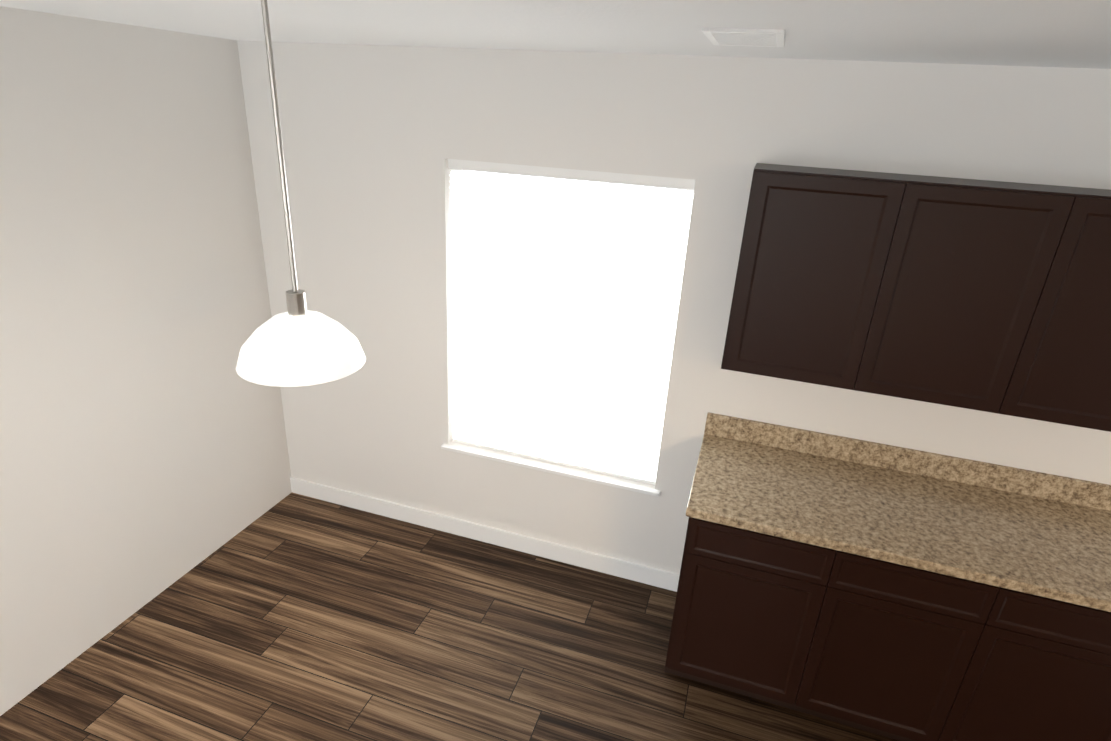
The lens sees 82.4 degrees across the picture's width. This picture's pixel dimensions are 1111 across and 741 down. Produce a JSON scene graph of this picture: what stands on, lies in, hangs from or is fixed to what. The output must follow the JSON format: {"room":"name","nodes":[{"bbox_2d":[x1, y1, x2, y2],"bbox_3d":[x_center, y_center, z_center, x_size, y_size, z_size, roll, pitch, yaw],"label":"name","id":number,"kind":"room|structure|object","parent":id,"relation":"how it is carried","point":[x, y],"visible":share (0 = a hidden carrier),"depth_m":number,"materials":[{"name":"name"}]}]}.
{"room":"kitchen","nodes":[
{"label":"kitchen","id":0,"kind":"room"},
{"bbox_2d":[0,6,291,715],"bbox_3d":[-2.036,0.108,2.114,0.120,2.440,2.910,10,23,15],"label":"wall","id":1,"kind":"structure","parent":0,"point":[144,457],"depth_m":2.60,"materials":[{"name":"white paint"}]},
{"bbox_2d":[0,492,897,740],"bbox_3d":[-0.559,2.396,0.077,14.370,0.060,7.500,10,23,15],"label":"floor","id":2,"kind":"structure","parent":0,"point":[292,616],"depth_m":2.75,"materials":[{"name":"brown wood"}]},
{"bbox_2d":[665,516,840,710],"bbox_3d":[0.809,0.870,2.713,0.512,0.875,0.619,10,23,15],"label":"base cabinet","id":3,"kind":"object","parent":2,"relation":"on","point":[749,613],"depth_m":2.41,"materials":[{"name":"black wood"}]},
{"bbox_2d":[797,552,1004,740],"bbox_3d":[1.289,0.954,2.578,0.500,0.875,0.619,10,23,15],"label":"base cabinet","id":4,"kind":"object","parent":2,"relation":"on","point":[897,593],"depth_m":2.27,"materials":[{"name":"black wood"}]},
{"bbox_2d":[686,436,1110,615],"bbox_3d":[1.543,0.576,2.331,2.037,0.038,0.634,10,23,15],"label":"countertop","id":5,"kind":"structure","parent":4,"relation":"on","point":[1057,550],"depth_m":2.32,"materials":[{"name":"beige stone"}]},
{"bbox_2d":[945,592,1110,740],"bbox_3d":[1.764,1.036,2.444,0.500,0.875,0.619,10,23,15],"label":"base cabinet","id":6,"kind":"object","parent":2,"relation":"on","point":[1043,672],"depth_m":2.14,"materials":[{"name":"black wood"}]},
{"bbox_2d":[0,0,1110,68],"bbox_3d":[-0.427,0.091,-0.882,14.370,0.060,7.500,10,23,15],"label":"ceiling","id":7,"kind":"structure","parent":0,"point":[1059,33],"depth_m":1.67,"materials":[{"name":"paint"}]},
{"bbox_2d":[236,0,365,386],"bbox_3d":[-0.605,-0.399,1.418,0.300,0.820,0.300,10,23,15],"label":"pendant light","id":8,"kind":"object","parent":7,"relation":"hanging from","point":[298,343],"visible":1,"depth_m":1.46,"materials":[{"name":"white glass"}]},
{"bbox_2d":[702,28,784,46],"bbox_3d":[0.515,-0.900,1.721,0.200,0.009,0.340,10,23,15],"label":"ceiling vent","id":9,"kind":"object","parent":7,"relation":"in","point":[747,37],"visible":1,"depth_m":1.66,"materials":[{"name":"white metal"}]},
{"bbox_2d":[237,40,1110,573],"bbox_3d":[0.646,-0.043,2.846,14.370,2.440,0.150,10,23,15],"label":"wall","id":10,"kind":"structure","parent":0,"point":[375,138],"depth_m":2.72,"materials":[{"name":"white paint"}]},
{"bbox_2d":[290,477,679,591],"bbox_3d":[-0.513,2.327,0.033,13.982,0.105,7.200,10,23,15],"label":"baseboard","id":11,"kind":"structure","parent":10,"relation":"attached to","point":[656,577],"depth_m":3.47,"materials":[{"name":"white wood"}]},
{"bbox_2d":[441,169,693,496],"bbox_3d":[0.011,-0.192,2.987,1.160,1.459,0.170,10,23,15],"label":"window","id":12,"kind":"structure","parent":10,"relation":"in","point":[577,475],"depth_m":3.05,"materials":[{"name":"white"}]},
{"bbox_2d":[448,159,695,484],"bbox_3d":[0.008,-0.198,2.974,1.092,1.436,0.040,10,23,15],"label":"blinds","id":13,"kind":"object","parent":12,"relation":"attached to","point":[566,361],"visible":0.92,"depth_m":2.94,"materials":[{"name":"white"}]},
{"bbox_2d":[721,163,912,390],"bbox_3d":[0.917,-0.357,2.348,0.467,0.730,0.340,10,23,15],"label":"upper cabinet","id":14,"kind":"object","parent":10,"relation":"attached to","point":[818,245],"depth_m":2.18,"materials":[{"name":"black wood"}]},
{"bbox_2d":[705,412,1110,511],"bbox_3d":[1.642,0.404,2.576,2.037,0.101,0.019,10,23,15],"label":"backsplash","id":15,"kind":"structure","parent":10,"relation":"attached to","point":[1091,494],"depth_m":2.61,"materials":[{"name":"beige stone"}]},
{"bbox_2d":[861,174,1084,414],"bbox_3d":[1.355,-0.281,2.224,0.456,0.730,0.340,10,23,15],"label":"upper cabinet","id":16,"kind":"object","parent":10,"relation":"attached to","point":[986,296],"depth_m":2.06,"materials":[{"name":"black wood"}]},
{"bbox_2d":[1005,186,1110,431],"bbox_3d":[1.793,-0.204,2.101,0.467,0.730,0.340,10,23,15],"label":"upper cabinet","id":17,"kind":"object","parent":10,"relation":"attached to","point":[1065,378],"depth_m":2.01,"materials":[{"name":"black wood"}]}
]}

